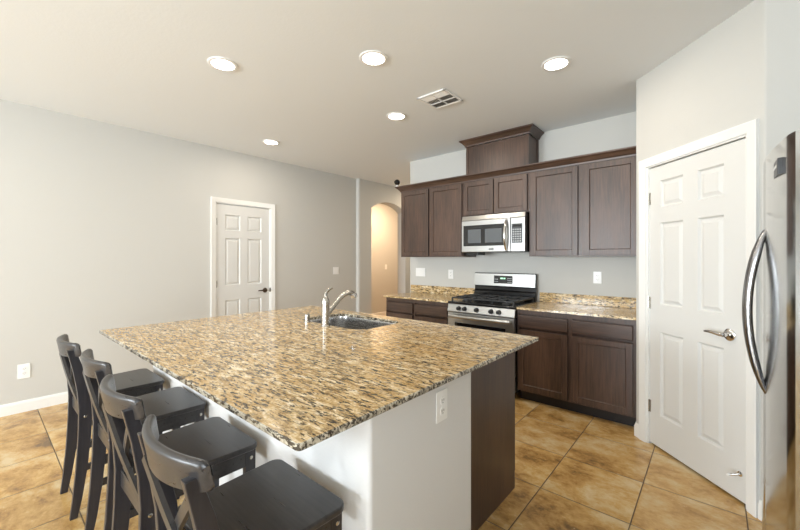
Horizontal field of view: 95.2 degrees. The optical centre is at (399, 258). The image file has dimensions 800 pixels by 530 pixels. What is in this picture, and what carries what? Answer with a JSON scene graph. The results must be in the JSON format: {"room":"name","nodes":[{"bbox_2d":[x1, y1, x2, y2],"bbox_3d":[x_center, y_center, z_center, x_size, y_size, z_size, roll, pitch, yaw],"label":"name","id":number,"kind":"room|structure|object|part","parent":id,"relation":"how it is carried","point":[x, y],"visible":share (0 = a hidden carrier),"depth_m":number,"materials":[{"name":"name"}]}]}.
{"room":"kitchen","nodes":[
{"label":"kitchen","id":0,"kind":"room"},
{"bbox_2d":[0,99,355,404],"bbox_3d":[-3.994,-0.007,2.625,0.140,2.740,9.770,0,0,41],"label":"wall","id":1,"kind":"structure","parent":0,"point":[103,226],"depth_m":3.76,"materials":[{"name":"paint"}]},
{"bbox_2d":[18,363,29,378],"bbox_3d":[-3.353,1.001,3.256,0.009,0.130,0.080,0,0,41],"label":"electrical outlet","id":2,"kind":"object","parent":1,"relation":"attached to","point":[23,369],"visible":1,"depth_m":3.25,"materials":[{"name":"white plastic"}]},
{"bbox_2d":[0,391,67,416],"bbox_3d":[-4.718,1.313,1.665,0.014,0.100,7.370,0,0,41],"label":"baseboard","id":3,"kind":"structure","parent":1,"relation":"attached to","point":[55,399],"depth_m":3.29,"materials":[{"name":"white wood"}]},
{"bbox_2d":[211,196,274,316],"bbox_3d":[-2.064,0.300,4.815,0.110,2.125,0.858,0,0,41],"label":"trim","id":4,"kind":"structure","parent":1,"relation":"attached to","point":[214,200],"depth_m":4.77,"materials":[{"name":"white wood"}]},
{"bbox_2d":[216,203,270,316],"bbox_3d":[-2.039,0.333,4.793,0.094,2.045,0.740,0,0,41],"label":"door","id":5,"kind":"structure","parent":1,"relation":"in","point":[242,232],"depth_m":4.78,"materials":[{"name":"white wood"}]},
{"bbox_2d":[333,267,338,273],"bbox_3d":[-1.042,0.191,5.942,0.010,0.118,0.118,0,0,41],"label":"light switch","id":6,"kind":"object","parent":1,"relation":"attached to","point":[335,269],"visible":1,"depth_m":5.94,"materials":[{"name":"white plastic"}]},
{"bbox_2d":[0,0,753,186],"bbox_3d":[-1.294,-1.437,2.367,7.550,0.120,13.200,0,0,41],"label":"ceiling","id":7,"kind":"structure","parent":0,"point":[300,82],"depth_m":2.60,"materials":[{"name":"paint"}]},
{"bbox_2d":[207,56,237,71],"bbox_3d":[-1.251,-1.371,2.580,0.196,0.009,0.196,0,0,41],"label":"recessed light","id":8,"kind":"object","parent":7,"relation":"in","point":[219,63],"visible":1,"depth_m":2.57,"materials":[{"name":"white plastic"}]},
{"bbox_2d":[262,139,279,144],"bbox_3d":[-1.520,-1.371,4.302,0.196,0.009,0.196,0,0,41],"label":"recessed light","id":9,"kind":"object","parent":7,"relation":"in","point":[267,141],"visible":1,"depth_m":4.30,"materials":[{"name":"white plastic"}]},
{"bbox_2d":[359,50,387,65],"bbox_3d":[-0.181,-1.371,2.503,0.196,0.009,0.196,0,0,41],"label":"recessed light","id":10,"kind":"object","parent":7,"relation":"in","point":[369,57],"visible":1,"depth_m":2.49,"materials":[{"name":"white plastic"}]},
{"bbox_2d":[386,112,406,120],"bbox_3d":[-0.034,-1.371,3.519,0.196,0.009,0.196,0,0,41],"label":"recessed light","id":11,"kind":"object","parent":7,"relation":"in","point":[396,116],"visible":1,"depth_m":3.51,"materials":[{"name":"white plastic"}]},
{"bbox_2d":[417,88,462,109],"bbox_3d":[0.345,-1.371,3.141,0.285,0.012,0.288,0,0,41],"label":"ceiling vent","id":12,"kind":"object","parent":7,"relation":"in","point":[441,98],"visible":1,"depth_m":3.13,"materials":[{"name":"white plastic"}]},
{"bbox_2d":[541,56,570,70],"bbox_3d":[1.099,-1.371,2.574,0.196,0.009,0.196,0,0,41],"label":"recessed light","id":13,"kind":"object","parent":7,"relation":"in","point":[556,63],"visible":1,"depth_m":2.57,"materials":[{"name":"white plastic"}]},
{"bbox_2d":[0,392,761,529],"bbox_3d":[-1.294,1.423,2.367,7.550,0.120,13.200,0,0,41],"label":"floor","id":14,"kind":"structure","parent":0,"point":[574,470],"depth_m":2.23,"materials":[{"name":"tile"}]},
{"bbox_2d":[56,334,163,520],"bbox_3d":[-1.717,0.900,2.163,0.400,0.925,0.464,0,0,41],"label":"bar stool","id":15,"kind":"object","parent":14,"relation":"on","point":[143,381],"visible":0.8,"depth_m":2.00,"materials":[{"name":"black wood"}]},
{"bbox_3d":[-1.843,0.482,2.017,0.400,0.089,0.078,0,0,41],"label":"rail","id":16,"kind":"part","parent":15,"relation":"part of","materials":[{"name":"black wood"}]},
{"bbox_3d":[-1.945,0.920,2.148,0.025,0.885,0.102,0,0,41],"label":"leg","id":17,"kind":"part","parent":15,"relation":"part of","materials":[{"name":"black wood"}]},
{"bbox_3d":[-1.698,0.920,1.935,0.025,0.885,0.102,0,0,41],"label":"leg","id":18,"kind":"part","parent":15,"relation":"part of","materials":[{"name":"black wood"}]},
{"bbox_3d":[-1.681,0.744,2.205,0.392,0.022,0.353,0,0,41],"label":"seat","id":19,"kind":"part","parent":15,"relation":"part of","materials":[{"name":"black wood"}]},
{"bbox_3d":[-1.460,1.059,2.208,0.025,0.608,0.044,0,0,41],"label":"leg","id":20,"kind":"part","parent":15,"relation":"part of","materials":[{"name":"black wood"}]},
{"bbox_2d":[80,349,205,529],"bbox_3d":[-1.277,0.900,1.812,0.400,0.925,0.464,0,0,41],"label":"bar stool","id":21,"kind":"object","parent":14,"relation":"on","point":[173,408],"visible":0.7,"depth_m":1.78,"materials":[{"name":"black wood"}]},
{"bbox_3d":[-1.505,0.920,1.797,0.025,0.885,0.102,0,0,41],"label":"leg","id":22,"kind":"part","parent":21,"relation":"part of","materials":[{"name":"black wood"}]},
{"bbox_3d":[-1.403,0.482,1.666,0.400,0.089,0.078,0,0,41],"label":"rail","id":23,"kind":"part","parent":21,"relation":"part of","materials":[{"name":"black wood"}]},
{"bbox_3d":[-1.258,0.920,1.585,0.025,0.885,0.102,0,0,41],"label":"leg","id":24,"kind":"part","parent":21,"relation":"part of","materials":[{"name":"black wood"}]},
{"bbox_3d":[-1.241,0.744,1.854,0.392,0.022,0.353,0,0,41],"label":"seat","id":25,"kind":"part","parent":21,"relation":"part of","materials":[{"name":"black wood"}]},
{"bbox_3d":[-1.021,1.059,1.857,0.025,0.608,0.044,0,0,41],"label":"leg","id":26,"kind":"part","parent":21,"relation":"part of","materials":[{"name":"black wood"}]},
{"bbox_2d":[99,374,256,529],"bbox_3d":[-0.858,0.900,1.413,0.400,0.925,0.464,0,0,41],"label":"bar stool","id":27,"kind":"object","parent":14,"relation":"on","point":[228,449],"visible":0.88,"depth_m":1.38,"materials":[{"name":"black wood"}]},
{"bbox_3d":[-1.086,0.920,1.397,0.025,0.885,0.102,0,0,41],"label":"leg","id":28,"kind":"part","parent":27,"relation":"part of","materials":[{"name":"black wood"}]},
{"bbox_3d":[-0.984,0.482,1.266,0.400,0.089,0.078,0,0,41],"label":"rail","id":29,"kind":"part","parent":27,"relation":"part of","materials":[{"name":"black wood"}]},
{"bbox_3d":[-0.839,0.920,1.185,0.025,0.885,0.102,0,0,41],"label":"leg","id":30,"kind":"part","parent":27,"relation":"part of","materials":[{"name":"black wood"}]},
{"bbox_3d":[-0.822,0.744,1.455,0.392,0.022,0.353,0,0,41],"label":"seat","id":31,"kind":"part","parent":27,"relation":"part of","materials":[{"name":"black wood"}]},
{"bbox_3d":[-0.852,1.059,1.673,0.025,0.608,0.044,0,0,41],"label":"leg","id":32,"kind":"part","parent":27,"relation":"part of","materials":[{"name":"black wood"}]},
{"bbox_3d":[-0.602,1.059,1.457,0.025,0.608,0.044,0,0,41],"label":"leg","id":33,"kind":"part","parent":27,"relation":"part of","materials":[{"name":"black wood"}]},
{"bbox_2d":[137,414,343,529],"bbox_3d":[-0.454,0.900,1.052,0.400,0.925,0.464,0,0,41],"label":"bar stool","id":34,"kind":"object","parent":14,"relation":"on","point":[273,495],"visible":1,"depth_m":1.03,"materials":[{"name":"black wood"}]},
{"bbox_3d":[-0.682,0.920,1.036,0.025,0.885,0.102,0,0,41],"label":"leg","id":35,"kind":"part","parent":34,"relation":"part of","materials":[{"name":"black wood"}]},
{"bbox_3d":[-0.580,0.482,0.905,0.400,0.089,0.078,0,0,41],"label":"rail","id":36,"kind":"part","parent":34,"relation":"part of","materials":[{"name":"black wood"}]},
{"bbox_3d":[-0.435,0.920,0.824,0.025,0.885,0.102,0,0,41],"label":"leg","id":37,"kind":"part","parent":34,"relation":"part of","materials":[{"name":"black wood"}]},
{"bbox_3d":[-0.418,0.744,1.094,0.392,0.022,0.353,0,0,41],"label":"seat","id":38,"kind":"part","parent":34,"relation":"part of","materials":[{"name":"black wood"}]},
{"bbox_3d":[-0.198,1.059,1.096,0.025,0.608,0.044,0,0,41],"label":"leg","id":39,"kind":"part","parent":34,"relation":"part of","materials":[{"name":"black wood"}]},
{"bbox_2d":[153,352,514,529],"bbox_3d":[-0.463,0.916,2.302,2.105,0.894,1.317,0,0,41],"label":"kitchen island","id":40,"kind":"object","parent":14,"relation":"on","point":[398,468],"visible":0.27,"depth_m":1.40,"materials":[{"name":"paint"}]},
{"bbox_2d":[99,306,538,450],"bbox_3d":[-0.549,0.459,2.199,2.179,0.020,1.603,0,0,41],"label":"island countertop","id":41,"kind":"structure","parent":40,"relation":"on","point":[302,384],"depth_m":1.61,"materials":[{"name":"stone"}]},
{"bbox_2d":[304,314,309,322],"bbox_3d":[-0.659,0.420,2.592,0.042,0.057,0.042,0,0,41],"label":"air gap","id":42,"kind":"object","parent":41,"relation":"on","point":[306,316],"visible":1,"depth_m":2.58,"materials":[{"name":"silver metal"}]},
{"bbox_2d":[321,287,357,326],"bbox_3d":[-0.415,0.319,2.530,0.062,0.260,0.313,0,0,41],"label":"faucet","id":43,"kind":"object","parent":41,"relation":"on","point":[326,311],"visible":1,"depth_m":2.43,"materials":[{"name":"silver metal"}]},
{"bbox_3d":[-0.480,0.223,2.445,0.062,0.070,0.023,0,0,-25],"label":"lever","id":44,"kind":"part","parent":43,"relation":"part of","materials":[{"name":"silver metal"}]},
{"bbox_3d":[-0.409,0.298,2.537,0.038,0.156,0.248,0,0,41],"label":"spout","id":45,"kind":"part","parent":43,"relation":"part of","materials":[{"name":"silver metal"}]},
{"bbox_2d":[310,316,394,328],"bbox_3d":[-0.366,0.571,2.656,0.706,0.202,0.456,0,0,41],"label":"sink","id":46,"kind":"object","parent":41,"relation":"in","point":[348,322],"visible":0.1,"depth_m":2.92,"materials":[{"name":"metal"}]},
{"bbox_2d":[436,388,446,423],"bbox_3d":[0.162,0.566,1.408,0.009,0.118,0.074,0,0,41],"label":"electrical outlet","id":47,"kind":"object","parent":40,"relation":"attached to","point":[441,396],"visible":1,"depth_m":1.40,"materials":[{"name":"white plastic"}]},
{"bbox_2d":[440,396,444,404],"bbox_3d":[0.164,0.546,1.406,0.003,0.033,0.033,0,0,41],"label":"receptacle","id":48,"kind":"object","parent":47,"relation":"attached to","point":[442,398],"depth_m":1.40,"materials":[{"name":"white plastic"}]},
{"bbox_2d":[440,407,444,414],"bbox_3d":[0.164,0.586,1.406,0.003,0.033,0.033,0,0,41],"label":"receptacle","id":49,"kind":"object","parent":47,"relation":"attached to","point":[442,409],"depth_m":1.40,"materials":[{"name":"white plastic"}]},
{"bbox_3d":[0.456,0.916,1.923,0.018,0.894,0.678,0,0,41],"label":"panel","id":50,"kind":"part","parent":40,"relation":"part of","materials":[{"name":"brown wood"}]},
{"bbox_2d":[386,297,449,323],"bbox_3d":[0.379,0.924,4.563,0.953,0.878,0.627,0,0,41],"label":"base cabinet","id":51,"kind":"object","parent":14,"relation":"on","point":[428,311],"visible":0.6,"depth_m":4.30,"materials":[{"name":"brown wood"}]},
{"bbox_3d":[-0.008,0.593,4.495,0.425,0.116,0.019,0,0,41],"label":"drawer","id":52,"kind":"part","parent":51,"relation":"part of","materials":[{"name":"brown wood"}]},
{"bbox_3d":[-0.008,0.959,4.495,0.425,0.572,0.019,0,0,41],"label":"door","id":53,"kind":"part","parent":51,"relation":"part of","materials":[{"name":"brown wood"}]},
{"bbox_2d":[383,292,460,302],"bbox_3d":[0.366,0.473,4.571,0.983,0.020,0.633,0,0,41],"label":"countertop","id":54,"kind":"structure","parent":51,"relation":"on","point":[434,297],"depth_m":4.49,"materials":[{"name":"stone"}]},
{"bbox_3d":[0.349,0.593,4.189,0.465,0.116,0.019,0,0,41],"label":"drawer","id":55,"kind":"part","parent":51,"relation":"part of","materials":[{"name":"brown wood"}]},
{"bbox_3d":[0.349,0.959,4.189,0.465,0.572,0.019,0,0,41],"label":"door","id":56,"kind":"part","parent":51,"relation":"part of","materials":[{"name":"brown wood"}]},
{"bbox_2d":[447,272,536,397],"bbox_3d":[0.994,0.763,3.955,0.762,1.200,0.694,0,0,41],"label":"gas range","id":57,"kind":"object","parent":14,"relation":"on","point":[495,299],"visible":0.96,"depth_m":3.89,"materials":[{"name":"silver metal"}]},
{"bbox_3d":[0.788,0.611,3.716,0.690,0.033,0.063,0,0,41],"label":"oven handle","id":58,"kind":"part","parent":57,"relation":"part of","materials":[{"name":"silver metal"}]},
{"bbox_3d":[0.823,0.863,3.757,0.754,0.571,0.050,0,0,41],"label":"oven door","id":59,"kind":"part","parent":57,"relation":"part of","materials":[{"name":"silver metal"}]},
{"bbox_3d":[0.825,0.529,3.758,0.758,0.084,0.066,0,0,41],"label":"control panel","id":60,"kind":"part","parent":57,"relation":"part of","materials":[{"name":"silver metal"}]},
{"bbox_2d":[448,299,534,308],"bbox_3d":[0.992,0.459,3.953,0.762,0.052,0.559,0,0,41],"label":"cooktop","id":61,"kind":"object","parent":57,"relation":"in","point":[466,303],"depth_m":3.75,"materials":[{"name":"metal"}]},
{"bbox_3d":[1.183,0.242,4.189,0.736,0.138,0.014,0,0,41],"label":"backguard panel","id":62,"kind":"part","parent":57,"relation":"part of","materials":[{"name":"silver metal"}]},
{"bbox_2d":[517,309,635,426],"bbox_3d":[1.696,0.924,3.430,0.978,0.878,0.627,0,0,41],"label":"base cabinet","id":63,"kind":"object","parent":14,"relation":"on","point":[582,364],"visible":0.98,"depth_m":3.15,"materials":[{"name":"brown wood"}]},
{"bbox_3d":[1.308,0.593,3.363,0.447,0.116,0.019,0,0,41],"label":"drawer","id":64,"kind":"part","parent":63,"relation":"part of","materials":[{"name":"brown wood"}]},
{"bbox_3d":[1.308,0.959,3.363,0.447,0.572,0.019,0,0,41],"label":"door","id":65,"kind":"part","parent":63,"relation":"part of","materials":[{"name":"brown wood"}]},
{"bbox_2d":[516,301,635,319],"bbox_3d":[1.696,0.473,3.426,0.982,0.020,0.633,0,0,41],"label":"countertop","id":66,"kind":"structure","parent":63,"relation":"on","point":[564,308],"depth_m":3.34,"materials":[{"name":"stone"}]},
{"bbox_3d":[1.677,0.593,3.046,0.455,0.116,0.019,0,0,41],"label":"drawer","id":67,"kind":"part","parent":63,"relation":"part of","materials":[{"name":"brown wood"}]},
{"bbox_3d":[1.677,0.959,3.046,0.455,0.572,0.019,0,0,41],"label":"door","id":68,"kind":"part","parent":63,"relation":"part of","materials":[{"name":"brown wood"}]},
{"bbox_2d":[742,130,799,529],"bbox_3d":[1.809,0.478,1.243,0.939,1.770,0.845,0,0,41],"label":"refrigerator","id":69,"kind":"object","parent":14,"relation":"on","point":[778,243],"visible":1,"depth_m":1.26,"materials":[{"name":"metal"}]},
{"bbox_3d":[1.511,0.215,1.557,0.037,0.671,0.079,0,0,-37],"label":"handle","id":70,"kind":"part","parent":69,"relation":"part of","materials":[{"name":"metal"}]},
{"bbox_3d":[1.471,0.215,1.510,0.079,0.671,0.037,0,0,29],"label":"handle","id":71,"kind":"part","parent":69,"relation":"part of","materials":[{"name":"metal"}]},
{"bbox_3d":[1.689,0.435,1.635,0.112,1.685,0.407,0,0,41],"label":"fridge door","id":72,"kind":"part","parent":69,"relation":"part of","materials":[{"name":"silver metal"}]},
{"bbox_3d":[1.412,0.435,1.313,0.112,1.685,0.432,0,0,41],"label":"fridge door","id":73,"kind":"part","parent":69,"relation":"part of","materials":[{"name":"silver metal"}]},
{"bbox_2d":[356,179,409,313],"bbox_3d":[0.235,-0.007,7.495,0.200,2.740,3.130,0,0,41],"label":"wall","id":74,"kind":"structure","parent":0,"point":[369,194],"depth_m":6.42,"materials":[{"name":"paint"}]},
{"bbox_2d":[371,204,397,313],"bbox_3d":[-1.014,-0.007,8.128,0.140,2.740,3.800,0,0,41],"label":"wall","id":75,"kind":"structure","parent":0,"point":[384,219],"depth_m":8.74,"materials":[{"name":"paint"}]},
{"bbox_2d":[372,311,385,315],"bbox_3d":[-0.190,1.313,8.969,0.014,0.100,1.450,0,0,41],"label":"baseboard","id":76,"kind":"structure","parent":75,"relation":"attached to","point":[384,312],"depth_m":8.67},
{"bbox_2d":[410,112,635,301],"bbox_3d":[1.844,-0.007,3.807,4.370,2.740,0.130,0,0,41],"label":"wall","id":77,"kind":"structure","parent":0,"point":[565,274],"depth_m":3.88,"materials":[{"name":"paint"}]},
{"bbox_2d":[416,268,424,276],"bbox_3d":[0.282,0.183,5.058,0.162,0.118,0.010,0,0,41],"label":"light switch","id":78,"kind":"object","parent":77,"relation":"attached to","point":[419,271],"visible":1,"depth_m":5.05,"materials":[{"name":"white plastic"}]},
{"bbox_2d":[401,183,475,256],"bbox_3d":[0.470,-0.462,4.683,0.952,0.874,0.328,0,0,41],"label":"upper cabinet","id":79,"kind":"object","parent":77,"relation":"attached to","point":[431,218],"visible":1,"depth_m":4.53,"materials":[{"name":"brown wood"}]},
{"bbox_3d":[0.191,-0.457,4.720,0.442,0.840,0.019,0,0,41],"label":"door","id":80,"kind":"part","parent":79,"relation":"part of","materials":[{"name":"brown wood"}]},
{"bbox_3d":[0.549,-0.457,4.412,0.458,0.840,0.019,0,0,41],"label":"door","id":81,"kind":"part","parent":79,"relation":"part of","materials":[{"name":"brown wood"}]},
{"bbox_2d":[395,146,635,191],"bbox_3d":[1.103,-0.925,4.113,2.776,0.072,0.367,0,0,41],"label":"crown molding","id":82,"kind":"structure","parent":79,"relation":"attached to","point":[627,151],"depth_m":3.72,"materials":[{"name":"brown wood"}]},
{"bbox_2d":[394,179,399,186],"bbox_3d":[-0.039,-1.012,4.881,0.076,0.100,0.078,0,0,41],"label":"security camera","id":83,"kind":"object","parent":82,"relation":"on","point":[397,182],"visible":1,"depth_m":4.86,"materials":[{"name":"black plastic"}]},
{"bbox_2d":[459,124,543,174],"bbox_3d":[1.125,-1.167,4.109,0.861,0.409,0.345,0,0,41],"label":"duct cover","id":84,"kind":"object","parent":82,"relation":"on","point":[523,149],"visible":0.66,"depth_m":3.97,"materials":[{"name":"brown wood"}]},
{"bbox_3d":[1.125,-1.336,4.108,0.861,0.072,0.344,0,0,41],"label":"crown","id":85,"kind":"part","parent":84,"relation":"part of","materials":[{"name":"brown wood"}]},
{"bbox_2d":[411,285,474,294],"bbox_3d":[0.547,0.412,4.821,1.034,0.099,0.021,0,0,41],"label":"backsplash","id":86,"kind":"structure","parent":77,"relation":"attached to","point":[414,288],"depth_m":4.80,"materials":[{"name":"stone"}]},
{"bbox_2d":[448,270,452,278],"bbox_3d":[0.657,0.198,4.735,0.074,0.118,0.009,0,0,41],"label":"electrical outlet","id":87,"kind":"object","parent":77,"relation":"attached to","point":[450,272],"visible":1,"depth_m":4.73,"materials":[{"name":"white plastic"}]},
{"bbox_2d":[463,173,528,216],"bbox_3d":[1.127,-0.694,4.119,0.776,0.410,0.328,0,0,41],"label":"upper cabinet","id":88,"kind":"object","parent":77,"relation":"attached to","point":[505,194],"visible":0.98,"depth_m":3.97,"materials":[{"name":"brown wood"}]},
{"bbox_3d":[0.883,-0.688,4.125,0.369,0.378,0.019,0,0,41],"label":"door","id":89,"kind":"part","parent":88,"relation":"part of","materials":[{"name":"brown wood"}]},
{"bbox_2d":[462,212,528,254],"bbox_3d":[1.091,-0.262,4.059,0.740,0.439,0.461,0,0,41],"label":"microwave","id":90,"kind":"object","parent":88,"relation":"attached to","point":[505,232],"visible":0.98,"depth_m":3.90,"materials":[{"name":"silver metal"}]},
{"bbox_3d":[0.936,-0.252,4.000,0.582,0.352,0.034,0,0,41],"label":"door","id":91,"kind":"part","parent":90,"relation":"part of","materials":[{"name":"silver metal"}]},
{"bbox_3d":[1.094,-0.248,3.799,0.032,0.330,0.070,0,0,41],"label":"handle","id":92,"kind":"part","parent":90,"relation":"part of","materials":[{"name":"silver metal"}]},
{"bbox_3d":[1.218,-0.252,3.759,0.153,0.352,0.032,0,0,41],"label":"control panel","id":93,"kind":"part","parent":90,"relation":"part of","materials":[{"name":"silver metal"}]},
{"bbox_3d":[1.171,-0.688,3.877,0.366,0.378,0.019,0,0,41],"label":"door","id":94,"kind":"part","parent":88,"relation":"part of","materials":[{"name":"brown wood"}]},
{"bbox_2d":[529,156,635,256],"bbox_3d":[1.794,-0.462,3.545,0.980,0.874,0.328,0,0,41],"label":"upper cabinet","id":95,"kind":"object","parent":77,"relation":"attached to","point":[588,209],"visible":0.9,"depth_m":3.39,"materials":[{"name":"brown wood"}]},
{"bbox_3d":[1.509,-0.457,3.586,0.442,0.840,0.019,0,0,41],"label":"door","id":96,"kind":"part","parent":95,"relation":"part of","materials":[{"name":"brown wood"}]},
{"bbox_3d":[1.877,-0.457,3.270,0.424,0.840,0.019,0,0,41],"label":"door","id":97,"kind":"part","parent":95,"relation":"part of","materials":[{"name":"brown wood"}]},
{"bbox_2d":[540,292,635,308],"bbox_3d":[1.897,0.412,3.660,0.982,0.099,0.021,0,0,41],"label":"backsplash","id":98,"kind":"structure","parent":77,"relation":"attached to","point":[610,301],"depth_m":3.65,"materials":[{"name":"stone"}]},
{"bbox_2d":[593,272,601,283],"bbox_3d":[1.956,0.185,3.618,0.074,0.118,0.009,0,0,41],"label":"electrical outlet","id":99,"kind":"object","parent":77,"relation":"attached to","point":[597,276],"visible":1,"depth_m":3.61,"materials":[{"name":"white plastic"}]},
{"bbox_2d":[636,0,762,499],"bbox_3d":[1.913,-0.007,2.363,0.110,2.740,0.918,0,0,-4],"label":"wall","id":100,"kind":"structure","parent":0,"point":[714,84],"depth_m":2.24,"materials":[{"name":"paint"}]},
{"bbox_2d":[634,422,638,437],"bbox_3d":[1.831,1.313,2.827,0.036,0.100,0.117,0,0,23],"label":"baseboard","id":101,"kind":"structure","parent":100,"relation":"attached to","point":[636,426],"depth_m":2.80,"materials":[{"name":"white wood"}]},
{"bbox_2d":[648,138,745,503],"bbox_3d":[1.849,0.342,2.345,0.117,2.010,0.731,0,0,-4],"label":"door","id":102,"kind":"structure","parent":100,"relation":"in","point":[697,202],"depth_m":2.28,"materials":[{"name":"white wood"}]},
{"bbox_3d":[1.840,0.435,2.147,0.023,0.026,0.122,0,0,-4],"label":"lever","id":103,"kind":"part","parent":102,"relation":"part of","materials":[{"name":"silver metal"}]},
{"bbox_3d":[1.871,0.435,2.091,0.040,0.069,0.069,0,0,-4],"label":"handle","id":104,"kind":"part","parent":102,"relation":"part of","materials":[{"name":"silver metal"}]},
{"bbox_2d":[639,119,758,517],"bbox_3d":[1.894,0.313,2.348,0.110,2.100,0.850,0,0,-4],"label":"trim","id":105,"kind":"structure","parent":100,"relation":"attached to","point":[749,130],"depth_m":2.16,"materials":[{"name":"white wood"}]},
{"bbox_2d":[763,0,799,162],"bbox_3d":[2.264,-0.007,1.642,0.908,2.740,0.111,0,0,41],"label":"wall","id":106,"kind":"structure","parent":0,"point":[781,18],"depth_m":1.86,"materials":[{"name":"paint"}]},
{"bbox_2d":[758,500,761,520],"bbox_3d":[1.922,1.313,1.868,0.129,0.100,0.034,0,0,41],"label":"baseboard","id":107,"kind":"structure","parent":106,"relation":"attached to","point":[760,501],"depth_m":1.91,"materials":[{"name":"white wood"}]}
]}

